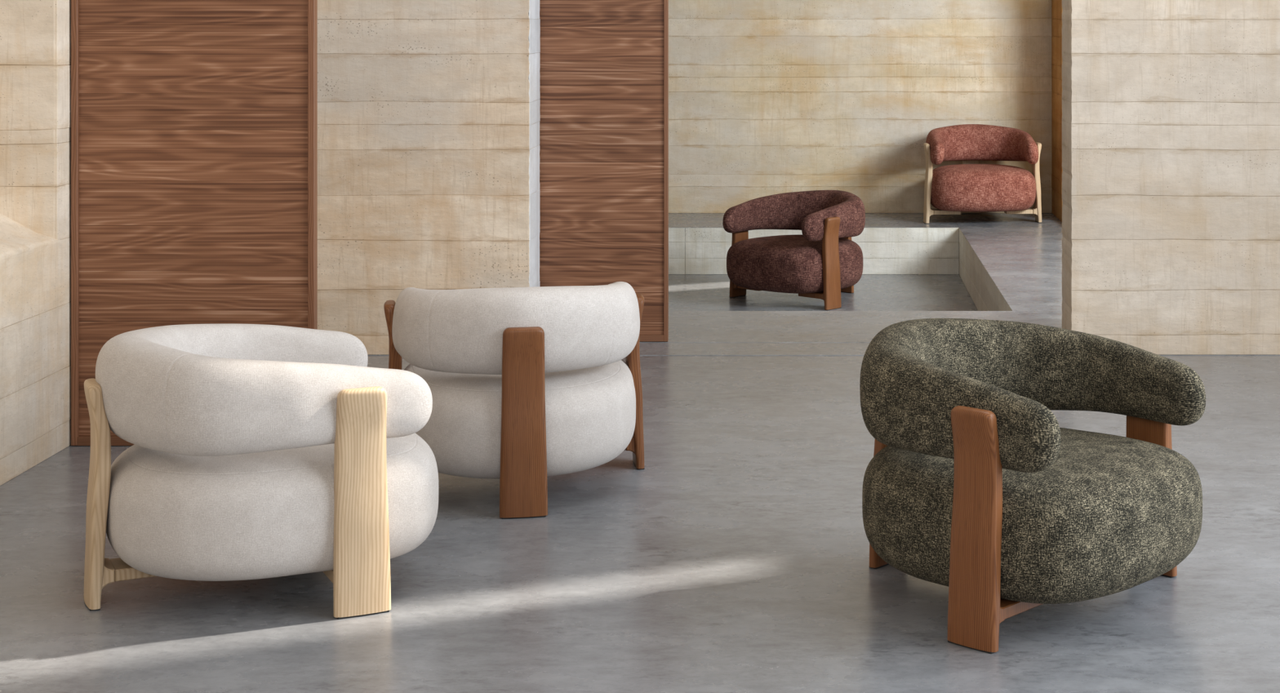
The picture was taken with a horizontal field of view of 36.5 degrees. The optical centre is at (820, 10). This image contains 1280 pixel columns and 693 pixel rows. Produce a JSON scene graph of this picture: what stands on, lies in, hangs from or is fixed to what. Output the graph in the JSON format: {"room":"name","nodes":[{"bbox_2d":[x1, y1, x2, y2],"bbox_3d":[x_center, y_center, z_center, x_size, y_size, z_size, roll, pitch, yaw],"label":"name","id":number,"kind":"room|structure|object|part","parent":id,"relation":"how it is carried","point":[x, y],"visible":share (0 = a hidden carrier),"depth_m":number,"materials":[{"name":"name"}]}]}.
{"room":"store","nodes":[
{"label":"store","id":0,"kind":"room"},
{"bbox_2d":[0,0,71,485],"bbox_3d":[-3.094,-1.101,2.905,1.012,5.203,11.010,0,0,0],"label":"wall","id":1,"kind":"structure","parent":0,"point":[35,35],"depth_m":6.54,"materials":[{"name":"beige concrete"}]},
{"bbox_3d":[-3.069,0.630,4.880,0.962,0.340,3.360,0,0,0],"label":"sill","id":2,"kind":"part","parent":1,"relation":"part of","materials":[{"name":"beige concrete"}]},
{"bbox_2d":[70,64,71,445],"bbox_3d":[-2.588,-0.100,6.673,0.008,3.200,0.035,0,0,0],"label":"trim","id":3,"kind":"structure","parent":1,"relation":"attached to","point":[70,64],"depth_m":6.66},
{"bbox_2d":[317,0,540,355],"bbox_3d":[-2.235,-1.102,8.565,1.931,5.204,0.313,0,0,0],"label":"wall","id":4,"kind":"structure","parent":0,"point":[428,116],"depth_m":8.41,"materials":[{"name":"beige concrete"}]},
{"bbox_2d":[0,213,1279,692],"bbox_3d":[-0.800,1.800,6.000,10.400,0.600,17.400,0,0,0],"label":"floor","id":5,"kind":"structure","parent":0,"point":[737,559],"depth_m":5.13,"materials":[{"name":"concrete"}]},
{"bbox_2d":[71,0,317,445],"bbox_3d":[-2.164,-0.101,6.661,0.838,3.198,0.042,0,0,0],"label":"sliding panel","id":6,"kind":"object","parent":5,"relation":"on","point":[194,122],"visible":0.84,"depth_m":6.65,"materials":[{"name":"brown wood"}]},
{"bbox_3d":[-2.164,1.483,6.661,0.794,0.030,0.042,0,0,0],"label":"rail","id":7,"kind":"part","parent":6,"relation":"part of","materials":[{"name":"brown wood"}]},
{"bbox_2d":[83,323,438,619],"bbox_3d":[-1.471,1.166,5.072,0.877,0.667,0.838,0,0,-27],"label":"lounge armchair","id":8,"kind":"object","parent":5,"relation":"on","point":[258,451],"visible":1,"depth_m":4.77,"materials":[{"name":"beige fabric"}]},
{"bbox_3d":[-1.832,1.217,4.886,0.064,0.558,0.142,0,0,-27],"label":"leg","id":9,"kind":"part","parent":8,"relation":"part of","materials":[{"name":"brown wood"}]},
{"bbox_3d":[-1.718,1.423,4.945,0.190,0.030,0.112,0,0,-27],"label":"seat rail","id":10,"kind":"part","parent":8,"relation":"part of","materials":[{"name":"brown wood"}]},
{"bbox_3d":[-1.493,0.965,5.061,0.773,0.264,0.780,0,0,-27],"label":"backrest","id":11,"kind":"part","parent":8,"relation":"part of","materials":[{"name":"beige fabric"}]},
{"bbox_2d":[106,432,438,581],"bbox_3d":[-1.448,1.262,5.084,0.826,0.305,0.765,0,0,-27],"label":"seat cushion","id":12,"kind":"object","parent":8,"relation":"on","point":[273,513],"depth_m":4.76,"materials":[{"name":"beige fabric"}]},
{"bbox_3d":[-1.204,1.423,4.918,0.112,0.030,0.190,0,0,-27],"label":"seat rail","id":13,"kind":"part","parent":8,"relation":"part of","materials":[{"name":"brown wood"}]},
{"bbox_3d":[-1.146,1.217,4.805,0.142,0.558,0.064,0,0,-27],"label":"leg","id":14,"kind":"part","parent":8,"relation":"part of","materials":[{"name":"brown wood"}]},
{"bbox_2d":[383,281,644,519],"bbox_3d":[-0.963,1.166,6.125,0.838,0.667,0.877,0,0,-11],"label":"lounge armchair","id":15,"kind":"object","parent":5,"relation":"on","point":[527,385],"visible":0.93,"depth_m":5.78,"materials":[{"name":"beige fabric"}]},
{"bbox_3d":[-1.375,1.217,6.212,0.064,0.558,0.142,0,0,-11],"label":"leg","id":16,"kind":"part","parent":15,"relation":"part of","materials":[{"name":"brown wood"}]},
{"bbox_3d":[-0.958,0.965,6.101,0.780,0.264,0.773,0,0,-11],"label":"backrest","id":17,"kind":"part","parent":15,"relation":"part of","materials":[{"name":"beige fabric"}]},
{"bbox_2d":[404,359,635,479],"bbox_3d":[-0.968,1.262,6.149,0.765,0.305,0.826,0,0,-11],"label":"seat cushion","id":18,"kind":"object","parent":15,"relation":"on","point":[590,411],"depth_m":5.81,"materials":[{"name":"beige fabric"}]},
{"bbox_3d":[-0.883,1.217,5.727,0.142,0.558,0.064,0,0,-11],"label":"leg","id":19,"kind":"part","parent":15,"relation":"part of","materials":[{"name":"brown wood"}]},
{"bbox_3d":[-0.617,1.217,6.364,0.064,0.558,0.142,0,0,-11],"label":"leg","id":20,"kind":"part","parent":15,"relation":"part of","materials":[{"name":"brown wood"}]},
{"bbox_2d":[539,0,668,342],"bbox_3d":[-1.496,-0.101,8.751,1.607,3.198,0.042,0,0,0],"label":"sliding panel","id":21,"kind":"object","parent":5,"relation":"on","point":[604,64],"visible":0.38,"depth_m":8.74,"materials":[{"name":"brown wood"}]},
{"bbox_3d":[-1.494,1.483,8.751,1.567,0.030,0.042,0,0,0],"label":"rail","id":22,"kind":"part","parent":21,"relation":"part of","materials":[{"name":"brown wood"}]},
{"bbox_2d":[722,190,865,310],"bbox_3d":[-0.119,1.491,12.188,0.838,0.667,0.877,0,0,41],"label":"lounge armchair","id":23,"kind":"object","parent":5,"relation":"on","point":[823,262],"visible":1,"depth_m":11.93,"materials":[{"name":"burgundy woven fabric"},{"name":"brown walnut"},{"name":"black steel"}]},
{"bbox_3d":[-0.520,1.542,12.316,0.064,0.558,0.142,0,0,41],"label":"leg","id":24,"kind":"part","parent":23,"relation":"part of","materials":[{"name":"brown wood"}]},
{"bbox_3d":[-0.424,1.748,12.232,0.190,0.030,0.112,0,0,41],"label":"seat rail","id":25,"kind":"part","parent":23,"relation":"part of","materials":[{"name":"brown wood"}]},
{"bbox_3d":[-0.103,1.290,12.206,0.780,0.264,0.773,0,0,41],"label":"backrest","id":26,"kind":"part","parent":23,"relation":"part of","materials":[{"name":"red fabric"}]},
{"bbox_2d":[726,234,862,293],"bbox_3d":[-0.136,1.587,12.169,0.765,0.305,0.826,0,0,41],"label":"seat cushion","id":27,"kind":"object","parent":23,"relation":"on","point":[784,264],"depth_m":11.83,"materials":[{"name":"red fabric"}]},
{"bbox_3d":[-0.033,1.748,11.892,0.190,0.030,0.112,0,0,41],"label":"seat rail","id":28,"kind":"part","parent":23,"relation":"part of","materials":[{"name":"brown wood"}]},
{"bbox_3d":[0.064,1.542,11.808,0.064,0.558,0.142,0,0,41],"label":"leg","id":29,"kind":"part","parent":23,"relation":"part of","materials":[{"name":"brown wood"}]},
{"bbox_3d":[0.147,1.542,12.494,0.142,0.558,0.064,0,0,41],"label":"leg","id":30,"kind":"part","parent":23,"relation":"part of","materials":[{"name":"brown wood"}]},
{"bbox_2d":[923,124,1041,223],"bbox_3d":[1.135,1.166,13.843,0.838,0.667,0.877,0,0,-4],"label":"lounge armchair","id":31,"kind":"object","parent":5,"relation":"on","point":[970,187],"visible":1,"depth_m":13.58,"materials":[{"name":"red fabric"}]},
{"bbox_3d":[0.761,1.217,13.651,0.064,0.558,0.142,0,0,-4],"label":"leg","id":32,"kind":"part","parent":31,"relation":"part of","materials":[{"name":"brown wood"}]},
{"bbox_3d":[0.889,1.423,13.660,0.190,0.030,0.112,0,0,-4],"label":"seat rail","id":33,"kind":"part","parent":31,"relation":"part of","materials":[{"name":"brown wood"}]},
{"bbox_3d":[1.108,1.217,14.248,0.142,0.558,0.064,0,0,-4],"label":"leg","id":34,"kind":"part","parent":31,"relation":"part of","materials":[{"name":"wood"}]},
{"bbox_3d":[1.134,0.965,13.868,0.780,0.264,0.773,0,0,-4],"label":"backrest","id":35,"kind":"part","parent":31,"relation":"part of","materials":[{"name":"red fabric"}]},
{"bbox_2d":[930,164,1035,211],"bbox_3d":[1.137,1.262,13.818,0.765,0.305,0.826,0,0,-4],"label":"seat cushion","id":36,"kind":"object","parent":31,"relation":"on","point":[957,187],"depth_m":13.45,"materials":[{"name":"red fabric"}]},
{"bbox_3d":[1.405,1.423,13.695,0.190,0.030,0.112,0,0,-4],"label":"seat rail","id":37,"kind":"part","parent":31,"relation":"part of","materials":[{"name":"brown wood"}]},
{"bbox_3d":[1.533,1.217,13.704,0.064,0.558,0.142,0,0,-4],"label":"leg","id":38,"kind":"part","parent":31,"relation":"part of","materials":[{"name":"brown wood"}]},
{"bbox_2d":[859,318,1205,653],"bbox_3d":[0.497,1.166,4.958,0.877,0.667,0.838,0,0,41],"label":"lounge armchair","id":39,"kind":"object","parent":5,"relation":"on","point":[973,486],"visible":1,"depth_m":4.68,"materials":[{"name":"fabric"}]},
{"bbox_3d":[0.192,1.217,5.226,0.064,0.558,0.142,0,0,41],"label":"leg","id":40,"kind":"part","parent":39,"relation":"part of","materials":[{"name":"brown wood"}]},
{"bbox_3d":[0.367,1.217,4.558,0.142,0.558,0.064,0,0,41],"label":"leg","id":41,"kind":"part","parent":39,"relation":"part of","materials":[{"name":"brown wood"}]},
{"bbox_3d":[0.452,1.423,4.654,0.112,0.030,0.190,0,0,41],"label":"seat rail","id":42,"kind":"part","parent":39,"relation":"part of","materials":[{"name":"brown wood"}]},
{"bbox_2d":[862,427,1202,604],"bbox_3d":[0.516,1.262,4.941,0.826,0.305,0.765,0,0,41],"label":"seat cushion","id":43,"kind":"object","parent":39,"relation":"on","point":[1112,514],"depth_m":4.64,"materials":[{"name":"fabric"}]},
{"bbox_3d":[0.479,0.965,4.974,0.773,0.264,0.780,0,0,41],"label":"backrest","id":44,"kind":"part","parent":39,"relation":"part of","materials":[{"name":"fabric"}]},
{"bbox_3d":[0.877,1.217,5.139,0.142,0.558,0.064,0,0,41],"label":"leg","id":45,"kind":"part","parent":39,"relation":"part of","materials":[{"name":"brown wood"}]},
{"bbox_2d":[668,0,1052,213],"bbox_3d":[-2.050,-1.102,14.450,7.900,5.205,0.304,0,0,0],"label":"wall","id":46,"kind":"structure","parent":0,"point":[766,97],"depth_m":14.30,"materials":[{"name":"beige concrete"}]},
{"bbox_2d":[1051,0,1062,222],"bbox_3d":[1.865,-1.090,11.530,0.310,5.220,5.560,0,0,0],"label":"wall","id":47,"kind":"structure","parent":0,"point":[1056,5],"depth_m":13.98,"materials":[{"name":"beige concrete"}]},
{"bbox_2d":[1062,0,1279,355],"bbox_3d":[2.356,-1.102,8.575,2.528,5.204,0.334,0,0,0],"label":"wall","id":48,"kind":"structure","parent":0,"point":[1171,108],"depth_m":8.41,"materials":[{"name":"beige concrete"}]}
]}

